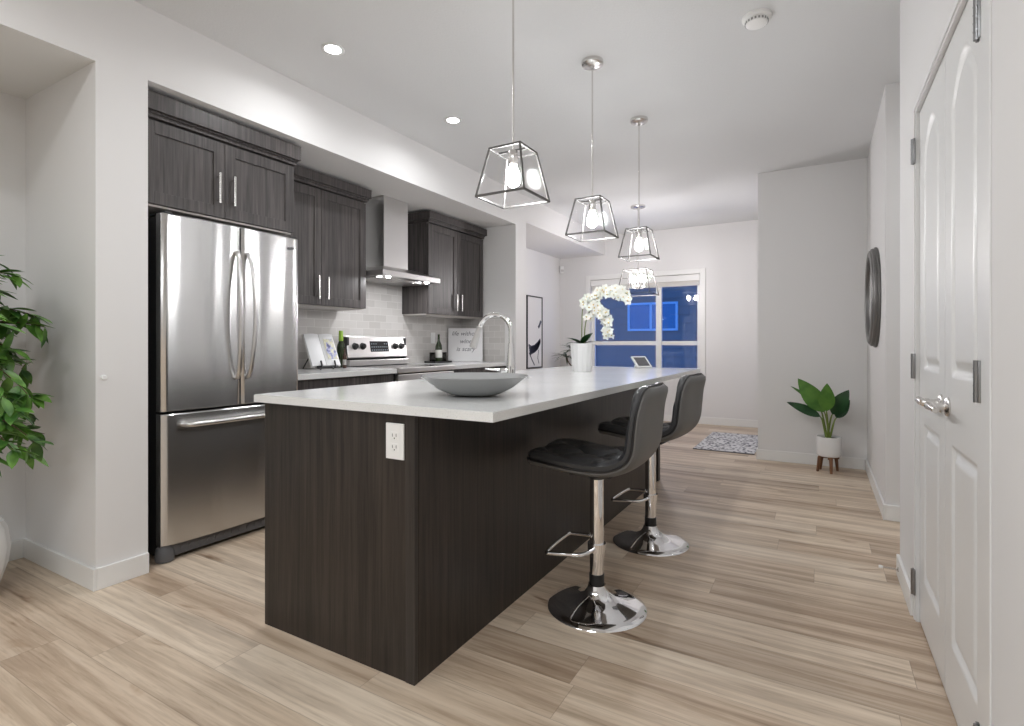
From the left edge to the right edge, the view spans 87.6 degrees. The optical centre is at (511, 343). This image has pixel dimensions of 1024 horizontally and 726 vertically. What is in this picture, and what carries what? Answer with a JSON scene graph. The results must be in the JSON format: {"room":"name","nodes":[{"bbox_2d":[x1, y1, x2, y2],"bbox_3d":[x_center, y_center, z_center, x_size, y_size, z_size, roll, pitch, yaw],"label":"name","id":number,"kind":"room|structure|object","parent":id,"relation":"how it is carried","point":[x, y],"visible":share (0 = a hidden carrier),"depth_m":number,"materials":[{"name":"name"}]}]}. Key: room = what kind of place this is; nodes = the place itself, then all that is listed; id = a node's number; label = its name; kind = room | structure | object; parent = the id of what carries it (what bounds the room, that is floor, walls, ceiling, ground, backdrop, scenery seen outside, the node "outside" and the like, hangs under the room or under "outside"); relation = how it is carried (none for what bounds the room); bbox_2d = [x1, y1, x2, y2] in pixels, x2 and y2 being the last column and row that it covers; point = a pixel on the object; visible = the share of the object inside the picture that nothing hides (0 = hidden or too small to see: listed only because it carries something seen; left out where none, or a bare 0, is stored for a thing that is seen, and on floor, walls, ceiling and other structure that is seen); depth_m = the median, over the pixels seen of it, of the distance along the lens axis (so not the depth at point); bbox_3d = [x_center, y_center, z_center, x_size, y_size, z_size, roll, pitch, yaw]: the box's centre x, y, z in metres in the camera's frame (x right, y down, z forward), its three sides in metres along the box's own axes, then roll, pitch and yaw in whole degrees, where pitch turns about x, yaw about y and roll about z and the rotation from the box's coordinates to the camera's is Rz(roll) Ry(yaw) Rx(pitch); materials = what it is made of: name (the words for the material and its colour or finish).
{"room":"kitchen","nodes":[
{"label":"kitchen","id":0,"kind":"room"},
{"bbox_2d":[0,0,604,568],"bbox_3d":[-1.716,-0.260,3.652,0.976,2.740,10.810,0,0,30],"label":"wall","id":1,"kind":"structure","parent":0,"point":[76,76],"depth_m":2.61,"materials":[{"name":"white paint"}]},
{"bbox_2d":[8,538,148,591],"bbox_3d":[-1.621,1.061,3.590,0.776,0.098,10.797,0,0,30],"label":"baseboard","id":2,"kind":"structure","parent":1,"relation":"attached to","point":[93,579],"depth_m":2.52,"materials":[{"name":"white wood"}]},
{"bbox_2d":[148,89,300,235],"bbox_3d":[-1.867,-0.976,3.183,0.679,0.559,0.916,0,0,30],"label":"upper cabinet","id":3,"kind":"object","parent":1,"relation":"attached to","point":[203,165],"visible":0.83,"depth_m":2.96,"materials":[{"name":"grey wood"}]},
{"bbox_2d":[285,165,371,310],"bbox_3d":[-1.540,-0.765,4.065,0.364,0.979,0.931,0,0,30],"label":"upper cabinet","id":4,"kind":"object","parent":1,"relation":"attached to","point":[330,212],"visible":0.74,"depth_m":4.06,"materials":[{"name":"grey wood"}]},
{"bbox_2d":[298,282,459,368],"bbox_3d":[-1.261,-0.197,4.908,0.008,0.786,2.700,0,0,30],"label":"wall","id":5,"kind":"structure","parent":1,"relation":"attached to","point":[382,316],"depth_m":4.96,"materials":[{"name":"grey tile"}]},
{"bbox_2d":[431,332,434,343],"bbox_3d":[-0.833,-0.058,5.632,0.008,0.116,0.072,0,0,30],"label":"backsplash outlet","id":6,"kind":"object","parent":5,"relation":"attached to","point":[432,333],"visible":1,"depth_m":5.62,"materials":[{"name":"white plastic"}]},
{"bbox_2d":[365,195,439,285],"bbox_3d":[-1.064,-0.910,4.748,0.491,0.732,0.750,0,0,30],"label":"range hood","id":7,"kind":"object","parent":1,"relation":"attached to","point":[386,217],"visible":0.95,"depth_m":4.66,"materials":[{"name":"silver metal"}]},
{"bbox_2d":[402,210,486,318],"bbox_3d":[-0.682,-0.765,5.550,0.364,0.979,1.002,0,0,30],"label":"upper cabinet","id":8,"kind":"object","parent":1,"relation":"attached to","point":[445,248],"visible":0.96,"depth_m":5.30,"materials":[{"name":"grey wood"}]},
{"bbox_2d":[460,318,504,361],"bbox_3d":[-0.332,-0.043,5.926,0.582,0.478,0.008,0,0,30],"label":"wall","id":9,"kind":"structure","parent":1,"relation":"attached to","point":[493,328],"depth_m":5.85,"materials":[{"name":"grey tile"}]},
{"bbox_2d":[526,295,542,368],"bbox_3d":[0.323,-0.163,7.674,0.024,1.035,0.475,0,0,30],"label":"framed artwork","id":10,"kind":"object","parent":1,"relation":"attached to","point":[534,304],"visible":0.98,"depth_m":7.67,"materials":[{"name":"black"}]},
{"bbox_2d":[0,421,957,725],"bbox_3d":[-0.099,1.160,2.829,9.000,0.100,11.200,0,0,30],"label":"floor","id":11,"kind":"structure","parent":0,"point":[779,609],"depth_m":1.96,"materials":[{"name":"brown wood"}]},
{"bbox_2d":[0,255,53,581],"bbox_3d":[-2.279,0.345,2.174,0.931,1.531,0.676,0,0,30],"label":"ficus tree","id":12,"kind":"object","parent":11,"relation":"on","point":[15,402],"visible":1,"depth_m":2.28,"materials":[{"name":"green plant"}]},
{"bbox_2d":[148,211,297,563],"bbox_3d":[-1.788,0.220,3.162,0.742,1.780,0.832,0,0,30],"label":"refrigerator","id":13,"kind":"object","parent":11,"relation":"on","point":[223,298],"visible":0.82,"depth_m":2.88,"materials":[{"name":"silver metal"}]},
{"bbox_2d":[298,374,393,389],"bbox_3d":[-1.418,0.674,3.974,0.650,0.872,0.925,0,0,30],"label":"base cabinet","id":14,"kind":"object","parent":11,"relation":"on","point":[369,379],"visible":0.05,"depth_m":3.78,"materials":[{"name":"grey wood"}]},
{"bbox_2d":[298,367,396,379],"bbox_3d":[-1.421,0.217,3.973,0.647,0.038,0.936,0,0,30],"label":"countertop","id":15,"kind":"structure","parent":14,"relation":"on","point":[307,373],"depth_m":3.86,"materials":[{"name":"white stone"}]},
{"bbox_2d":[303,359,338,369],"bbox_3d":[-1.467,0.115,4.121,0.207,0.165,0.199,0,0,30],"label":"book stand","id":16,"kind":"object","parent":15,"relation":"on","point":[335,365],"visible":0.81,"depth_m":4.09,"materials":[{"name":"black plastic"}]},
{"bbox_2d":[302,334,340,367],"bbox_3d":[-1.474,0.052,4.144,0.145,0.258,0.260,0,0,36],"label":"open cookbook","id":17,"kind":"object","parent":16,"relation":"on","point":[319,347],"visible":1,"depth_m":4.12,"materials":[{"name":"white paper"}]},
{"bbox_2d":[323,339,337,358],"bbox_3d":[-1.425,0.042,4.189,0.078,0.158,0.086,0,0,36],"label":"picture","id":18,"kind":"object","parent":17,"relation":"attached to","point":[329,349],"depth_m":4.18},
{"bbox_2d":[337,331,344,367],"bbox_3d":[-1.409,0.046,4.399,0.066,0.303,0.066,0,0,30],"label":"wine bottle","id":19,"kind":"object","parent":15,"relation":"on","point":[340,346],"visible":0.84,"depth_m":4.37,"materials":[{"name":"green glass"}]},
{"bbox_2d":[343,348,346,367],"bbox_3d":[-1.340,0.117,4.278,0.032,0.160,0.032,0,0,30],"label":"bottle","id":20,"kind":"object","parent":15,"relation":"on","point":[344,354],"visible":0.89,"depth_m":4.27,"materials":[{"name":"glass"}]},
{"bbox_2d":[343,336,454,381],"bbox_3d":[-0.969,0.523,4.693,0.699,1.173,0.752,0,0,30],"label":"electric range","id":21,"kind":"object","parent":11,"relation":"on","point":[361,351],"visible":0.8,"depth_m":4.71,"materials":[{"name":"silver metal"}]},
{"bbox_2d":[355,364,435,368],"bbox_3d":[-0.979,0.205,4.699,0.545,0.016,0.752,0,0,30],"label":"cooktop","id":22,"kind":"object","parent":21,"relation":"in","point":[395,366],"depth_m":4.66,"materials":[{"name":"silver glass"}]},
{"bbox_2d":[265,384,659,685],"bbox_3d":[0.103,0.670,3.237,0.799,0.880,3.030,0,0,30],"label":"kitchen island","id":23,"kind":"object","parent":11,"relation":"on","point":[388,566],"visible":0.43,"depth_m":1.95,"materials":[{"name":"brown wood"}]},
{"bbox_2d":[386,422,403,459],"bbox_3d":[-0.388,0.324,1.768,0.077,0.119,0.008,0,0,30],"label":"power outlet","id":24,"kind":"object","parent":23,"relation":"attached to","point":[394,432],"visible":1,"depth_m":1.76,"materials":[{"name":"white plastic"}]},
{"bbox_2d":[391,443,397,451],"bbox_3d":[-0.389,0.343,1.765,0.031,0.026,0.002,0,0,30],"label":"receptacle","id":25,"kind":"object","parent":24,"relation":"attached to","point":[394,446],"depth_m":1.76,"materials":[{"name":"white plastic"}]},
{"bbox_2d":[391,432,397,439],"bbox_3d":[-0.389,0.305,1.765,0.031,0.026,0.002,0,0,30],"label":"receptacle","id":26,"kind":"object","parent":24,"relation":"attached to","point":[394,435],"depth_m":1.76,"materials":[{"name":"white plastic"}]},
{"bbox_2d":[254,366,699,422],"bbox_3d":[0.237,0.215,3.168,1.112,0.030,3.095,0,0,30],"label":"island countertop","id":27,"kind":"structure","parent":23,"relation":"on","point":[543,388],"depth_m":2.09,"materials":[{"name":"white stone"}]},
{"bbox_2d":[420,372,527,396],"bbox_3d":[-0.145,0.161,2.072,0.416,0.076,0.416,0,0,30],"label":"shallow bowl","id":28,"kind":"object","parent":27,"relation":"on","point":[466,384],"visible":1,"depth_m":1.95,"materials":[{"name":"grey ceramic"}]},
{"bbox_2d":[469,312,515,372],"bbox_3d":[-0.110,0.013,2.928,0.280,0.373,0.064,0,0,21],"label":"kitchen faucet","id":29,"kind":"object","parent":27,"relation":"on","point":[510,364],"visible":0.84,"depth_m":2.89,"materials":[{"name":"silver metal"}]},
{"bbox_2d":[567,284,631,371],"bbox_3d":[0.604,-0.108,3.749,0.545,0.614,0.263,0,0,30],"label":"potted orchid","id":30,"kind":"object","parent":27,"relation":"on","point":[581,351],"visible":1,"depth_m":3.72,"materials":[{"name":"white plant"}]},
{"bbox_2d":[631,356,651,367],"bbox_3d":[1.054,0.152,4.383,0.164,0.093,0.105,0,0,-32],"label":"display","id":31,"kind":"object","parent":27,"relation":"on","point":[639,361],"visible":1,"depth_m":4.36,"materials":[{"name":"white plastic"}]},
{"bbox_2d":[451,366,505,372],"bbox_3d":[-0.554,0.674,5.470,0.650,0.872,0.990,0,0,30],"label":"base cabinet","id":32,"kind":"object","parent":11,"relation":"on","point":[481,369],"visible":0.03,"depth_m":5.26,"materials":[{"name":"grey wood"}]},
{"bbox_2d":[408,361,505,368],"bbox_3d":[-0.556,0.217,5.471,0.647,0.038,0.996,0,0,30],"label":"countertop","id":33,"kind":"structure","parent":32,"relation":"on","point":[458,365],"depth_m":5.29,"materials":[{"name":"white stone"}]},
{"bbox_2d":[424,361,451,362],"bbox_3d":[-0.762,0.189,5.521,0.140,0.018,0.280,0,0,30],"label":"serving tray","id":34,"kind":"object","parent":33,"relation":"on","point":[424,361],"visible":0.91,"depth_m":5.42,"materials":[{"name":"black plastic"}]},
{"bbox_2d":[429,352,435,360],"bbox_3d":[-0.809,0.141,5.438,0.062,0.100,0.062,0,0,30],"label":"tumbler","id":35,"kind":"object","parent":34,"relation":"on","point":[432,354],"visible":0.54,"depth_m":5.41,"materials":[{"name":"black glass"}]},
{"bbox_2d":[435,334,441,360],"bbox_3d":[-0.756,0.049,5.511,0.073,0.285,0.073,0,0,30],"label":"wine bottle","id":36,"kind":"object","parent":34,"relation":"on","point":[438,348],"visible":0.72,"depth_m":5.48,"materials":[{"name":"green glass"}]},
{"bbox_2d":[442,352,446,360],"bbox_3d":[-0.716,0.141,5.600,0.062,0.100,0.062,0,0,30],"label":"tumbler","id":37,"kind":"object","parent":34,"relation":"on","point":[444,354],"visible":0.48,"depth_m":5.57,"materials":[{"name":"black glass"}]},
{"bbox_2d":[448,328,482,361],"bbox_3d":[-0.509,0.016,5.847,0.374,0.366,0.066,0,0,-3],"label":"sign","id":38,"kind":"object","parent":33,"relation":"on","point":[459,339],"visible":0.86,"depth_m":5.83,"materials":[{"name":"white"}]},
{"bbox_2d":[553,344,571,365],"bbox_3d":[0.855,0.554,7.977,0.620,1.112,0.560,0,0,30],"label":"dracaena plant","id":39,"kind":"object","parent":11,"relation":"on","point":[562,355],"visible":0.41,"depth_m":7.97,"materials":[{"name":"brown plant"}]},
{"bbox_2d":[527,382,667,633],"bbox_3d":[0.366,0.636,2.243,0.529,0.949,0.421,0,0,28],"label":"bar stool","id":40,"kind":"object","parent":11,"relation":"on","point":[594,606],"visible":1,"depth_m":2.16,"materials":[{"name":"grey leather"}]},
{"bbox_2d":[528,382,660,470],"bbox_3d":[0.359,0.332,2.247,0.503,0.341,0.410,0,0,28],"label":"seat cushion","id":41,"kind":"object","parent":40,"relation":"on","point":[643,431],"depth_m":2.08,"materials":[{"name":"grey leather"}]},
{"bbox_2d":[598,373,705,556],"bbox_3d":[0.781,0.636,2.972,0.529,0.949,0.421,0,0,33],"label":"bar stool","id":42,"kind":"object","parent":11,"relation":"on","point":[648,540],"visible":0.83,"depth_m":2.88,"materials":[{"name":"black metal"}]},
{"bbox_2d":[598,373,699,435],"bbox_3d":[0.775,0.332,2.976,0.503,0.341,0.410,0,0,33],"label":"seat cushion","id":43,"kind":"object","parent":42,"relation":"on","point":[686,407],"depth_m":2.75,"materials":[{"name":"grey leather"}]},
{"bbox_2d":[693,432,757,454],"bbox_3d":[2.461,1.105,5.992,0.594,0.009,1.220,0,0,30],"label":"area rug","id":44,"kind":"object","parent":11,"relation":"on","point":[716,441],"visible":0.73,"depth_m":5.87,"materials":[{"name":"grey fabric"}]},
{"bbox_2d":[787,379,849,473],"bbox_3d":[2.670,0.709,4.667,0.479,0.804,0.194,0,0,30],"label":"leaf plant","id":45,"kind":"object","parent":11,"relation":"on","point":[829,446],"visible":1,"depth_m":4.60,"materials":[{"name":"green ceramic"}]},
{"bbox_2d":[134,0,899,235],"bbox_3d":[0.464,-1.680,2.503,6.100,0.100,11.200,0,0,30],"label":"ceiling","id":46,"kind":"structure","parent":0,"point":[725,103],"depth_m":3.28,"materials":[{"name":"white paint"}]},
{"bbox_2d":[321,43,344,55],"bbox_3d":[-0.991,-1.627,2.955,0.126,0.005,0.126,0,0,30],"label":"recessed light","id":47,"kind":"object","parent":46,"relation":"in","point":[333,49],"visible":1,"depth_m":2.95,"materials":[{"name":"white plastic"}]},
{"bbox_2d":[444,117,461,123],"bbox_3d":[-0.430,-1.627,3.895,0.126,0.005,0.126,0,0,30],"label":"recessed light","id":48,"kind":"object","parent":46,"relation":"in","point":[451,120],"visible":1,"depth_m":3.90,"materials":[{"name":"white plastic"}]},
{"bbox_2d":[475,0,549,208],"bbox_3d":[0.005,-1.123,2.289,0.242,1.014,0.242,0,0,30],"label":"pendant light","id":49,"kind":"object","parent":46,"relation":"hanging from","point":[512,178],"visible":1,"depth_m":2.28,"materials":[{"name":"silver metal"}]},
{"bbox_2d":[508,150,517,165],"bbox_3d":[0.005,-0.795,2.289,0.042,0.060,0.042,0,0,30],"label":"socket","id":50,"kind":"object","parent":49,"relation":"attached to","point":[512,154],"depth_m":2.27,"materials":[{"name":"silver metal"}]},
{"bbox_2d":[565,55,618,241],"bbox_3d":[0.464,-1.123,3.083,0.242,1.014,0.242,0,0,30],"label":"pendant light","id":51,"kind":"object","parent":46,"relation":"hanging from","point":[593,62],"visible":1,"depth_m":3.07,"materials":[{"name":"silver metal"}]},
{"bbox_2d":[589,200,595,210],"bbox_3d":[0.464,-0.795,3.083,0.042,0.060,0.042,0,0,30],"label":"socket","id":52,"kind":"object","parent":51,"relation":"attached to","point":[592,203],"depth_m":3.07,"materials":[{"name":"silver metal"}]},
{"bbox_2d":[618,115,659,261],"bbox_3d":[0.922,-1.123,3.877,0.242,1.014,0.242,0,0,30],"label":"pendant light","id":53,"kind":"object","parent":46,"relation":"hanging from","point":[639,120],"visible":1,"depth_m":3.87,"materials":[{"name":"silver metal"}]},
{"bbox_2d":[636,229,641,237],"bbox_3d":[0.922,-0.795,3.877,0.042,0.060,0.042,0,0,30],"label":"socket","id":54,"kind":"object","parent":53,"relation":"attached to","point":[638,231],"depth_m":3.86,"materials":[{"name":"silver metal"}]},
{"bbox_2d":[619,204,658,296],"bbox_3d":[1.493,-1.103,6.330,0.402,1.054,0.402,0,0,30],"label":"chandelier","id":55,"kind":"object","parent":46,"relation":"hanging from","point":[635,206],"visible":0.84,"depth_m":6.31,"materials":[{"name":"clear glass"}]},
{"bbox_2d":[742,8,771,29],"bbox_3d":[1.220,-1.606,2.663,0.136,0.048,0.136,0,0,30],"label":"smoke detector","id":56,"kind":"object","parent":46,"relation":"attached to","point":[755,19],"visible":1,"depth_m":2.63,"materials":[{"name":"white plastic"}]},
{"bbox_2d":[560,220,757,419],"bbox_3d":[2.022,-0.260,7.822,3.281,2.740,0.150,0,0,30],"label":"wall","id":57,"kind":"structure","parent":0,"point":[728,252],"depth_m":7.31,"materials":[{"name":"white paint"}]},
{"bbox_2d":[592,280,699,368],"bbox_3d":[1.941,-0.280,7.863,1.620,1.380,0.060,0,0,30],"label":"window","id":58,"kind":"structure","parent":57,"relation":"in","point":[658,342],"depth_m":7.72,"materials":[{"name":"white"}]},
{"bbox_2d":[591,274,699,290],"bbox_3d":[1.919,-0.888,7.824,1.608,0.156,0.039,0,0,30],"label":"roller blind","id":59,"kind":"object","parent":58,"relation":"attached to","point":[692,279],"visible":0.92,"depth_m":7.70,"materials":[{"name":"white fabric"}]},
{"bbox_2d":[586,268,705,375],"bbox_3d":[1.902,-0.290,7.794,1.760,1.500,0.018,0,0,30],"label":"trim","id":60,"kind":"structure","parent":57,"relation":"attached to","point":[702,271],"depth_m":7.38,"materials":[{"name":"white wood"}]},
{"bbox_2d":[758,158,866,458],"bbox_3d":[4.055,-0.260,5.442,2.619,2.740,2.240,0,0,30],"label":"wall","id":61,"kind":"structure","parent":0,"point":[812,220],"depth_m":4.90,"materials":[{"name":"white paint"}]},
{"bbox_2d":[663,414,864,469],"bbox_3d":[1.931,1.061,6.573,3.912,0.098,2.103,0,0,30],"label":"baseboard","id":62,"kind":"structure","parent":61,"relation":"attached to","point":[772,455],"depth_m":5.01,"materials":[{"name":"white wood"}]},
{"bbox_2d":[867,0,1023,725],"bbox_3d":[1.726,-0.260,0.459,1.870,2.740,8.720,0,0,30],"label":"wall","id":63,"kind":"structure","parent":0,"point":[923,23],"depth_m":1.16,"materials":[{"name":"white paint"}]},
{"bbox_2d":[865,247,880,347],"bbox_3d":[2.634,-0.335,3.907,0.055,0.730,0.730,0,0,30],"label":"round mirror","id":64,"kind":"object","parent":63,"relation":"attached to","point":[873,267],"visible":1,"depth_m":3.69,"materials":[{"name":"grey metal"}]},
{"bbox_2d":[867,261,870,330],"bbox_3d":[2.627,-0.335,3.910,0.006,0.574,0.574,0,0,30],"label":"mirror glass","id":65,"kind":"object","parent":64,"relation":"attached to","point":[868,262],"depth_m":3.98,"materials":[{"name":"white"}]},
{"bbox_2d":[878,565,898,571],"bbox_3d":[1.771,1.055,2.511,0.078,0.022,0.022,0,0,30],"label":"door stop","id":66,"kind":"object","parent":63,"relation":"attached to","point":[879,566],"visible":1,"depth_m":2.51,"materials":[{"name":"silver metal"}]},
{"bbox_2d":[865,459,912,615],"bbox_3d":[2.670,1.061,2.208,1.783,0.098,4.720,0,0,30],"label":"baseboard","id":67,"kind":"structure","parent":63,"relation":"attached to","point":[888,512],"depth_m":3.33,"materials":[{"name":"white wood"}]},
{"bbox_2d":[910,0,980,725],"bbox_3d":[1.362,0.091,1.702,0.098,2.021,1.042,0,0,30],"label":"door","id":68,"kind":"structure","parent":63,"relation":"in","point":[949,400],"depth_m":1.60,"materials":[{"name":"white paint"}]},
{"bbox_2d":[913,0,991,725],"bbox_3d":[1.397,0.077,1.644,0.123,2.065,1.125,0,0,30],"label":"trim","id":69,"kind":"structure","parent":63,"relation":"attached to","point":[959,6],"depth_m":1.23,"materials":[{"name":"white paint"}]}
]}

